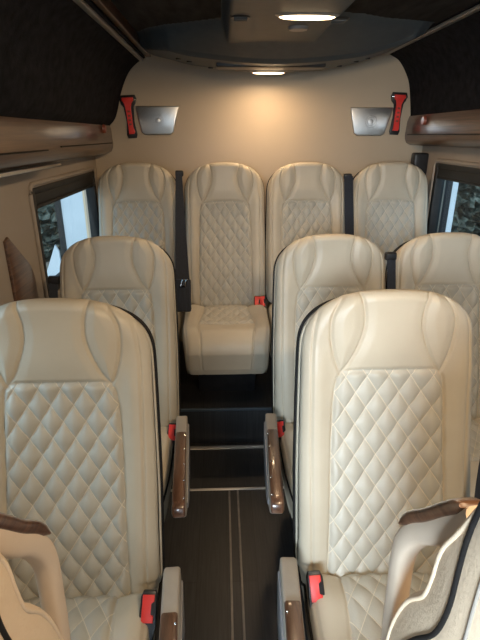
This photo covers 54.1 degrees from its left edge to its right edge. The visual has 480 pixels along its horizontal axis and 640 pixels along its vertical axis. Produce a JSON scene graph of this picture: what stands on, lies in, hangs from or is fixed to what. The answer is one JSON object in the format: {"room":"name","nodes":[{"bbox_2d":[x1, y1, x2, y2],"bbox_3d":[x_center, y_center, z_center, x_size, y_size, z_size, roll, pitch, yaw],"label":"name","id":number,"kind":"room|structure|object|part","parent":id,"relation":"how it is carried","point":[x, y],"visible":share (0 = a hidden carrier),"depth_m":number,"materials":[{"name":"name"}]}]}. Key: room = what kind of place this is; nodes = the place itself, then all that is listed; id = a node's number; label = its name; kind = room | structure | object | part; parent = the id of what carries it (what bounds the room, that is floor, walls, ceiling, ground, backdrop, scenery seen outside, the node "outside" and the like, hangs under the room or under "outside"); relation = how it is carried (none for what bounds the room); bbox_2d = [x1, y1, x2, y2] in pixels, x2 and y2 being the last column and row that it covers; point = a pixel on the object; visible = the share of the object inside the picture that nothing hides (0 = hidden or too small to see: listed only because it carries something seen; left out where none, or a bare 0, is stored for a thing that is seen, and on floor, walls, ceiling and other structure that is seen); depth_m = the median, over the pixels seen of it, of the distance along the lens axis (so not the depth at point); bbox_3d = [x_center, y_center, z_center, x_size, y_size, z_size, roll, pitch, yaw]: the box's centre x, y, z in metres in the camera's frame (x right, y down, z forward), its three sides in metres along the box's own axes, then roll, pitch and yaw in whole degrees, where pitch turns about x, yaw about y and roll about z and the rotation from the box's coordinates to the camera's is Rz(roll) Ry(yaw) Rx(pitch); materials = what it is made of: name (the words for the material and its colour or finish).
{"room":"vehicle interior","nodes":[
{"label":"vehicle interior","id":0,"kind":"room"},
{"bbox_2d":[0,156,97,305],"bbox_3d":[-0.789,0.438,1.002,0.060,1.450,4.200,-1,22,-2],"label":"wall","id":1,"kind":"structure","parent":0,"point":[16,224],"depth_m":1.71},
{"bbox_2d":[3,237,37,300],"bbox_3d":[-0.787,-0.011,1.761,0.012,0.630,0.190,-1,22,-2],"label":"trim","id":2,"kind":"structure","parent":1,"relation":"attached to","point":[22,277],"depth_m":1.66,"materials":[{"name":"brown wood"}]},
{"bbox_2d":[0,116,112,177],"bbox_3d":[-0.696,-0.257,0.730,0.118,0.176,4.197,-1,22,-2],"label":"upper cabinet","id":3,"kind":"object","parent":1,"relation":"attached to","point":[26,145],"visible":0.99,"depth_m":1.66,"materials":[{"name":"brown wood"}]},
{"bbox_2d":[28,167,98,297],"bbox_3d":[-0.812,-0.465,2.301,0.020,0.489,0.990,-1,22,-2],"label":"trim","id":4,"kind":"structure","parent":1,"relation":"attached to","point":[32,184],"depth_m":1.88,"materials":[{"name":"beige plastic"}]},
{"bbox_2d":[31,171,98,295],"bbox_3d":[-0.833,-0.464,2.301,0.055,0.441,0.944,-1,22,-2],"label":"window","id":5,"kind":"structure","parent":1,"relation":"in","point":[43,195],"depth_m":2.21,"materials":[{"name":"black plastic"}]},
{"bbox_2d":[35,176,94,208],"bbox_3d":[-0.824,-0.622,2.239,0.038,0.057,0.884,-1,22,-2],"label":"roller blind","id":6,"kind":"object","parent":5,"relation":"attached to","point":[46,195],"depth_m":2.13,"materials":[{"name":"black fabric"}]},
{"bbox_2d":[155,442,307,639],"bbox_3d":[0.195,1.109,1.332,2.110,0.040,4.250,-1,22,-2],"label":"floor","id":7,"kind":"structure","parent":0,"point":[197,543],"depth_m":1.84,"materials":[{"name":"brown wood"}]},
{"bbox_2d":[0,512,70,639],"bbox_3d":[-0.430,0.660,0.599,0.444,1.332,0.261,-1,22,-2],"label":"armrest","id":8,"kind":"object","parent":7,"relation":"on","point":[26,539],"visible":1,"depth_m":0.50,"materials":[{"name":"beige leather"}]},
{"bbox_3d":[-0.431,0.453,0.500,0.440,0.874,0.191,-1,22,-2],"label":"backrest","id":9,"kind":"part","parent":8,"relation":"part of","materials":[{"name":"beige leather"}]},
{"bbox_2d":[0,298,184,639],"bbox_3d":[-0.380,0.596,1.008,0.543,1.152,0.772,-1,22,-2],"label":"passenger seat","id":10,"kind":"object","parent":7,"relation":"on","point":[81,444],"visible":0.87,"depth_m":1.13,"materials":[{"name":"beige leather"}]},
{"bbox_3d":[-0.426,0.448,1.155,0.299,0.589,0.156,-1,22,-2],"label":"quilted panel","id":11,"kind":"part","parent":10,"relation":"part of","materials":[{"name":"leather"}]},
{"bbox_3d":[-0.418,0.732,1.093,0.283,0.076,0.376,-1,22,-2],"label":"quilted panel","id":12,"kind":"part","parent":10,"relation":"part of","materials":[{"name":"leather"}]},
{"bbox_2d":[110,585,158,639],"bbox_3d":[-0.416,0.801,1.027,0.429,0.166,0.550,-1,22,-2],"label":"seat cushion","id":13,"kind":"object","parent":10,"relation":"on","point":[128,620],"depth_m":1.10,"materials":[{"name":"beige leather"}]},
{"bbox_3d":[-0.143,0.759,0.951,0.041,0.160,0.492,-2,22,-5],"label":"armrest","id":14,"kind":"part","parent":10,"relation":"part of","materials":[{"name":"beige leather"}]},
{"bbox_2d":[47,236,189,520],"bbox_3d":[-0.441,0.342,1.651,0.554,1.150,0.796,-1,22,-2],"label":"passenger seat","id":15,"kind":"object","parent":7,"relation":"on","point":[136,275],"visible":0.44,"depth_m":1.76,"materials":[{"name":"beige leather"}]},
{"bbox_3d":[-0.468,0.185,1.822,0.299,0.589,0.156,-1,22,-2],"label":"quilted panel","id":16,"kind":"part","parent":15,"relation":"part of","materials":[{"name":"leather"}]},
{"bbox_3d":[-0.470,0.081,1.838,0.448,0.796,0.255,-1,22,-2],"label":"backrest","id":17,"kind":"part","parent":15,"relation":"part of","materials":[{"name":"beige leather"}]},
{"bbox_2d":[161,427,173,520],"bbox_3d":[-0.459,0.539,1.694,0.429,0.166,0.550,-1,22,-2],"label":"seat cushion","id":18,"kind":"object","parent":15,"relation":"on","point":[167,434],"depth_m":1.67,"materials":[{"name":"beige leather"}]},
{"bbox_3d":[-0.195,0.515,1.571,0.041,0.160,0.492,-2,22,-5],"label":"armrest","id":19,"kind":"part","parent":15,"relation":"part of","materials":[{"name":"brown wood"}]},
{"bbox_2d":[180,341,271,442],"bbox_3d":[0.134,0.387,2.822,1.910,0.210,0.845,-1,22,-2],"label":"step","id":20,"kind":"structure","parent":7,"relation":"on","point":[204,426],"depth_m":2.44,"materials":[{"name":"brown wood"}]},
{"bbox_2d":[98,163,181,352],"bbox_3d":[-0.550,-0.209,2.479,0.458,1.152,0.684,-1,22,-2],"label":"passenger seat","id":21,"kind":"object","parent":20,"relation":"on","point":[137,200],"visible":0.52,"depth_m":2.56,"materials":[{"name":"beige leather"}]},
{"bbox_3d":[-0.558,-0.451,2.614,0.448,0.796,0.255,-1,22,-2],"label":"backrest","id":22,"kind":"part","parent":21,"relation":"part of","materials":[{"name":"beige leather"}]},
{"bbox_3d":[-0.556,-0.347,2.598,0.299,0.589,0.156,-1,22,-2],"label":"quilted panel","id":23,"kind":"part","parent":21,"relation":"part of","materials":[{"name":"leather"}]},
{"bbox_2d":[178,312,181,352],"bbox_3d":[-0.547,0.075,2.509,0.449,0.251,0.530,-1,22,-2],"label":"seat cushion","id":24,"kind":"object","parent":21,"relation":"on","point":[179,313],"depth_m":2.57,"materials":[{"name":"beige leather"}]},
{"bbox_2d":[175,162,270,390],"bbox_3d":[-0.095,-0.212,2.486,0.500,1.152,0.691,-1,22,-2],"label":"passenger seat","id":25,"kind":"object","parent":20,"relation":"on","point":[220,238],"visible":1,"depth_m":2.54,"materials":[{"name":"beige leather"}]},
{"bbox_3d":[-0.083,-0.453,2.621,0.448,0.796,0.255,-1,22,-2],"label":"backrest","id":26,"kind":"part","parent":25,"relation":"part of","materials":[{"name":"beige leather"}]},
{"bbox_3d":[-0.081,-0.349,2.605,0.299,0.589,0.156,-1,22,-2],"label":"quilted panel","id":27,"kind":"part","parent":25,"relation":"part of","materials":[{"name":"leather"}]},
{"bbox_2d":[183,304,270,374],"bbox_3d":[-0.072,0.073,2.516,0.449,0.251,0.530,-1,22,-2],"label":"seat cushion","id":28,"kind":"object","parent":25,"relation":"on","point":[218,339],"depth_m":2.31,"materials":[{"name":"beige leather"}]},
{"bbox_3d":[-0.073,-0.035,2.556,0.282,0.071,0.377,-1,22,-2],"label":"quilted panel","id":29,"kind":"part","parent":25,"relation":"part of","materials":[{"name":"leather"}]},
{"bbox_2d":[181,407,271,411],"bbox_3d":[0.125,0.450,2.389,1.800,0.015,0.012,-1,22,-2],"label":"trim","id":30,"kind":"structure","parent":20,"relation":"attached to","point":[233,408],"depth_m":2.38,"materials":[{"name":"metal"}]},
{"bbox_2d":[265,162,344,354],"bbox_3d":[0.378,-0.222,2.511,0.458,1.152,0.684,-1,22,-2],"label":"passenger seat","id":31,"kind":"object","parent":20,"relation":"on","point":[304,199],"visible":0.41,"depth_m":2.59,"materials":[{"name":"beige leather"}]},
{"bbox_2d":[267,304,271,354],"bbox_3d":[0.381,0.063,2.540,0.449,0.251,0.530,-1,22,-2],"label":"seat cushion","id":32,"kind":"object","parent":31,"relation":"on","point":[269,310],"depth_m":2.52,"materials":[{"name":"beige leather"}]},
{"bbox_3d":[0.370,-0.463,2.646,0.448,0.796,0.255,-1,22,-2],"label":"backrest","id":33,"kind":"part","parent":31,"relation":"part of","materials":[{"name":"beige leather"}]},
{"bbox_3d":[0.372,-0.359,2.630,0.299,0.589,0.156,-1,22,-2],"label":"quilted panel","id":34,"kind":"part","parent":31,"relation":"part of","materials":[{"name":"leather"}]},
{"bbox_2d":[343,162,427,270],"bbox_3d":[0.828,-0.232,2.535,0.500,1.152,0.684,-1,22,-2],"label":"passenger seat","id":35,"kind":"object","parent":20,"relation":"on","point":[386,203],"visible":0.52,"depth_m":2.61,"materials":[{"name":"beige leather"}]},
{"bbox_3d":[0.843,-0.369,2.655,0.299,0.589,0.156,-1,22,-2],"label":"quilted panel","id":36,"kind":"part","parent":35,"relation":"part of","materials":[{"name":"leather"}]},
{"bbox_3d":[0.841,-0.473,2.671,0.448,0.796,0.255,-1,22,-2],"label":"backrest","id":37,"kind":"part","parent":35,"relation":"part of","materials":[{"name":"beige leather"}]},
{"bbox_2d":[190,445,263,449],"bbox_3d":[0.126,0.653,2.427,1.800,0.006,0.026,-1,22,-2],"label":"rail","id":38,"kind":"object","parent":7,"relation":"on","point":[230,446],"visible":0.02,"depth_m":2.42,"materials":[{"name":"metal"}]},
{"bbox_2d":[171,486,283,491],"bbox_3d":[0.137,0.765,2.143,1.800,0.006,0.014,-1,22,-2],"label":"rail","id":39,"kind":"object","parent":7,"relation":"on","point":[235,488],"visible":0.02,"depth_m":2.13,"materials":[{"name":"metal"}]},
{"bbox_2d":[228,490,233,639],"bbox_3d":[-0.021,1.045,1.432,0.008,0.005,1.499,-1,22,-2],"label":"floor track","id":40,"kind":"object","parent":7,"relation":"on","point":[230,542],"visible":1,"depth_m":1.72,"materials":[{"name":"metal"}]},
{"bbox_2d":[237,490,245,639],"bbox_3d":[0.017,1.045,1.433,0.008,0.005,1.499,-1,22,-2],"label":"floor track","id":41,"kind":"object","parent":7,"relation":"on","point":[240,550],"visible":1,"depth_m":1.73,"materials":[{"name":"metal"}]},
{"bbox_2d":[264,234,384,527],"bbox_3d":[0.332,0.331,1.682,0.531,1.152,0.821,-1,22,-2],"label":"passenger seat","id":42,"kind":"object","parent":7,"relation":"on","point":[309,272],"visible":0.45,"depth_m":1.79,"materials":[{"name":"beige leather"}]},
{"bbox_3d":[0.111,0.509,1.586,0.041,0.160,0.492,0,22,1],"label":"armrest","id":43,"kind":"part","parent":42,"relation":"part of","materials":[{"name":"brown wood"}]},
{"bbox_2d":[280,423,292,520],"bbox_3d":[0.366,0.526,1.727,0.429,0.166,0.550,-1,22,-2],"label":"seat cushion","id":44,"kind":"object","parent":42,"relation":"on","point":[286,429],"depth_m":1.67,"materials":[{"name":"beige leather"}]},
{"bbox_3d":[0.357,0.172,1.855,0.299,0.589,0.156,-1,22,-2],"label":"quilted panel","id":45,"kind":"part","parent":42,"relation":"part of","materials":[{"name":"leather"}]},
{"bbox_3d":[0.355,0.068,1.870,0.448,0.796,0.255,-1,22,-2],"label":"backrest","id":46,"kind":"part","parent":42,"relation":"part of","materials":[{"name":"beige leather"}]},
{"bbox_2d":[277,289,479,639],"bbox_3d":[0.381,0.574,1.059,0.617,1.150,0.766,-1,22,-2],"label":"passenger seat","id":47,"kind":"object","parent":7,"relation":"on","point":[384,377],"visible":0.86,"depth_m":1.19,"materials":[{"name":"beige leather"}]},
{"bbox_3d":[0.115,0.749,0.977,0.043,0.160,0.492,0,22,1],"label":"armrest","id":48,"kind":"part","parent":47,"relation":"part of","materials":[{"name":"beige leather"}]},
{"bbox_2d":[299,567,352,639],"bbox_3d":[0.388,0.777,1.090,0.440,0.166,0.550,-1,22,-2],"label":"seat cushion","id":49,"kind":"object","parent":47,"relation":"on","point":[328,607],"depth_m":1.13,"materials":[{"name":"beige leather"}]},
{"bbox_3d":[0.378,0.423,1.218,0.307,0.589,0.156,-1,22,-2],"label":"quilted panel","id":50,"kind":"part","parent":47,"relation":"part of","materials":[{"name":"leather"}]},
{"bbox_3d":[0.386,0.708,1.156,0.290,0.076,0.376,-1,22,-2],"label":"quilted panel","id":51,"kind":"part","parent":47,"relation":"part of","materials":[{"name":"leather"}]},
{"bbox_2d":[381,497,479,639],"bbox_3d":[0.406,0.649,0.627,0.444,1.332,0.261,-1,22,-2],"label":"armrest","id":52,"kind":"object","parent":7,"relation":"on","point":[448,608],"visible":1,"depth_m":0.45,"materials":[{"name":"beige leather"}]},
{"bbox_2d":[384,232,479,497],"bbox_3d":[0.808,0.302,1.755,0.483,1.152,0.704,-1,22,-2],"label":"passenger seat","id":53,"kind":"object","parent":7,"relation":"on","point":[447,264],"visible":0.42,"depth_m":1.82,"materials":[{"name":"beige leather"}]},
{"bbox_3d":[0.812,0.056,1.900,0.448,0.796,0.255,-1,22,-2],"label":"backrest","id":54,"kind":"part","parent":53,"relation":"part of","materials":[{"name":"beige leather"}]},
{"bbox_3d":[0.815,0.161,1.884,0.299,0.589,0.156,-1,22,-2],"label":"quilted panel","id":55,"kind":"part","parent":53,"relation":"part of","materials":[{"name":"leather"}]},
{"bbox_2d":[470,418,479,497],"bbox_3d":[0.824,0.514,1.757,0.429,0.166,0.550,-1,22,-2],"label":"seat cushion","id":56,"kind":"object","parent":53,"relation":"on","point":[475,422],"depth_m":1.68,"materials":[{"name":"beige leather"}]},
{"bbox_3d":[0.822,0.445,1.823,0.283,0.076,0.376,-1,22,-2],"label":"quilted panel","id":57,"kind":"part","parent":53,"relation":"part of","materials":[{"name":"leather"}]},
{"bbox_2d":[82,50,422,340],"bbox_3d":[0.118,-0.609,2.911,2.110,2.000,0.050,-1,22,-2],"label":"wall","id":58,"kind":"structure","parent":0,"point":[264,123],"depth_m":2.67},
{"bbox_2d":[0,0,144,124],"bbox_3d":[-0.553,-0.492,0.644,0.238,0.354,4.199,-1,22,-2],"label":"trim","id":59,"kind":"structure","parent":58,"relation":"attached to","point":[57,63],"depth_m":1.56,"materials":[{"name":"black fabric"}]},
{"bbox_2d":[73,0,143,60],"bbox_3d":[-0.459,-0.639,0.590,0.030,0.013,4.198,-1,22,-2],"label":"trim","id":60,"kind":"structure","parent":58,"relation":"attached to","point":[81,3],"depth_m":1.74,"materials":[{"name":"silver metal"}]},
{"bbox_2d":[92,0,150,56],"bbox_3d":[-0.417,-0.671,0.579,0.027,0.045,4.198,-1,22,-2],"label":"trim","id":61,"kind":"structure","parent":58,"relation":"attached to","point":[107,7],"depth_m":1.78,"materials":[{"name":"brown wood"}]},
{"bbox_2d":[119,95,137,137],"bbox_3d":[-0.622,-1.138,2.632,0.096,0.226,0.030,-1,22,-2],"label":"hammer","id":62,"kind":"object","parent":58,"relation":"attached to","point":[128,102],"visible":1,"depth_m":2.62,"materials":[{"name":"red plastic"}]},
{"bbox_2d":[135,106,178,134],"bbox_3d":[-0.463,-1.125,2.651,0.246,0.150,0.016,-1,22,-2],"label":"speaker","id":63,"kind":"object","parent":58,"relation":"attached to","point":[153,120],"visible":1,"depth_m":2.64},
{"bbox_2d":[351,107,392,135],"bbox_3d":[0.749,-1.137,2.694,0.246,0.150,0.016,-1,22,-2],"label":"speaker","id":64,"kind":"object","parent":58,"relation":"attached to","point":[366,121],"visible":1,"depth_m":2.69},
{"bbox_2d":[389,92,407,134],"bbox_3d":[0.899,-1.175,2.678,0.096,0.225,0.030,-1,22,-2],"label":"hammer","id":65,"kind":"object","parent":58,"relation":"attached to","point":[398,99],"visible":1,"depth_m":2.67,"materials":[{"name":"red plastic"}]},
{"bbox_2d":[384,4,479,54],"bbox_3d":[0.878,-0.691,0.622,0.025,0.014,4.198,-1,22,-2],"label":"trim","id":66,"kind":"structure","parent":58,"relation":"attached to","point":[476,8],"depth_m":1.88,"materials":[{"name":"silver metal"}]},
{"bbox_2d":[390,1,479,115],"bbox_3d":[0.966,-0.549,0.682,0.202,0.351,4.199,-1,22,-2],"label":"trim","id":67,"kind":"structure","parent":58,"relation":"attached to","point":[442,68],"depth_m":2.16,"materials":[{"name":"black fabric"}]},
{"bbox_2d":[91,0,479,31],"bbox_3d":[0.215,-0.715,0.587,1.430,0.040,4.200,-1,22,-2],"label":"ceiling","id":68,"kind":"structure","parent":0,"point":[141,14],"depth_m":1.72,"materials":[{"name":"grey fabric"}]},
{"bbox_2d":[137,0,434,73],"bbox_3d":[0.178,-1.007,1.570,1.295,0.140,1.845,-1,22,-2],"label":"ceiling panel","id":69,"kind":"object","parent":68,"relation":"attached to","point":[254,36],"visible":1,"depth_m":1.97,"materials":[{"name":"plastic"}]},
{"bbox_2d":[230,15,250,21],"bbox_3d":[0.002,-0.997,1.554,0.072,0.011,0.068,-1,22,-2],"label":"air vent","id":70,"kind":"object","parent":69,"relation":"attached to","point":[237,18],"depth_m":1.54,"materials":[{"name":"plastic"}]},
{"bbox_3d":[0.146,-1.231,2.269,0.520,0.032,0.110,-1,22,-2],"label":"inset panel","id":71,"kind":"part","parent":69,"relation":"part of","materials":[{"name":"brown wood"}]},
{"bbox_2d":[288,25,308,31],"bbox_3d":[0.210,-1.053,1.696,0.076,0.012,0.068,-1,22,-2],"label":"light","id":72,"kind":"object","parent":69,"relation":"attached to","point":[294,28],"depth_m":1.68,"materials":[{"name":"grey plastic"}]},
{"bbox_2d":[329,16,349,23],"bbox_3d":[0.333,-1.009,1.584,0.072,0.011,0.068,-1,22,-2],"label":"air vent","id":73,"kind":"object","parent":69,"relation":"attached to","point":[340,19],"depth_m":1.57,"materials":[{"name":"plastic"}]},
{"bbox_2d":[422,146,479,232],"bbox_3d":[1.180,0.389,1.060,0.060,1.500,4.200,-1,22,-2],"label":"wall","id":74,"kind":"structure","parent":0,"point":[435,152],"depth_m":2.49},
{"bbox_2d":[411,153,428,174],"bbox_3d":[1.035,-0.753,2.777,0.084,0.445,0.060,-1,22,-2],"label":"anchor","id":75,"kind":"object","parent":74,"relation":"attached to","point":[420,160],"visible":0.33,"depth_m":2.69,"materials":[{"name":"black plastic"}]},
{"bbox_2d":[405,109,479,148],"bbox_3d":[1.085,-0.327,0.773,0.123,0.158,4.197,-1,22,-2],"label":"upper cabinet","id":76,"kind":"object","parent":74,"relation":"attached to","point":[461,129],"visible":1,"depth_m":2.24,"materials":[{"name":"brown wood"}]},
{"bbox_2d":[427,163,479,233],"bbox_3d":[1.117,-0.463,2.233,0.053,0.489,0.934,-1,22,-2],"label":"window","id":77,"kind":"structure","parent":74,"relation":"in","point":[460,174],"depth_m":2.53,"materials":[{"name":"black plastic"}]},
{"bbox_2d":[437,168,479,186],"bbox_3d":[1.110,-0.644,2.162,0.032,0.057,0.874,-1,22,-2],"label":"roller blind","id":78,"kind":"object","parent":77,"relation":"attached to","point":[470,176],"depth_m":2.32,"materials":[{"name":"black fabric"}]},
{"bbox_2d":[427,158,479,221],"bbox_3d":[1.095,-0.464,2.232,0.020,0.537,0.980,-1,22,-2],"label":"trim","id":79,"kind":"structure","parent":74,"relation":"attached to","point":[458,162],"depth_m":2.47,"materials":[{"name":"beige plastic"}]},
{"label":"outside","id":80,"kind":"structure","parent":0,"visible":0},
{"bbox_3d":[-0.147,0.628,4.544,28.000,0.300,24.000,-1,22,-2],"label":"ground","id":81,"kind":"structure","parent":80,"visible":0},
{"bbox_2d":[38,203,61,261],"bbox_3d":[-4.104,-2.736,7.764,6.479,3.678,1.257,-1,22,-2],"label":"hedge","id":82,"kind":"object","parent":81,"relation":"on","point":[47,214],"visible":0.02,"depth_m":7.94,"materials":[{"name":"green plant"}]},
{"bbox_2d":[47,245,60,275],"bbox_3d":[-2.369,-0.485,5.760,0.430,0.880,0.040,-1,22,-2],"label":"leaning board","id":83,"kind":"object","parent":81,"relation":"on","point":[54,265],"visible":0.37,"depth_m":5.67,"materials":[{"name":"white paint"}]},
{"bbox_2d":[54,191,86,256],"bbox_3d":[-1.993,-1.703,5.688,0.510,3.200,0.230,-1,22,-2],"label":"pillar","id":84,"kind":"structure","parent":81,"relation":"on","point":[70,215],"depth_m":5.78,"materials":[{"name":"paint"}]},
{"bbox_2d":[438,180,458,232],"bbox_3d":[2.619,-1.765,5.845,0.160,3.200,0.230,-1,22,-2],"label":"pillar","id":85,"kind":"structure","parent":81,"relation":"on","point":[451,188],"depth_m":5.88,"materials":[{"name":"paint"}]},
{"bbox_2d":[451,183,479,235],"bbox_3d":[4.290,-2.848,8.048,6.879,3.679,1.262,-1,22,-2],"label":"hedge","id":86,"kind":"object","parent":81,"relation":"on","point":[466,217],"visible":0.03,"depth_m":8.20,"materials":[{"name":"green plant"}]}
]}

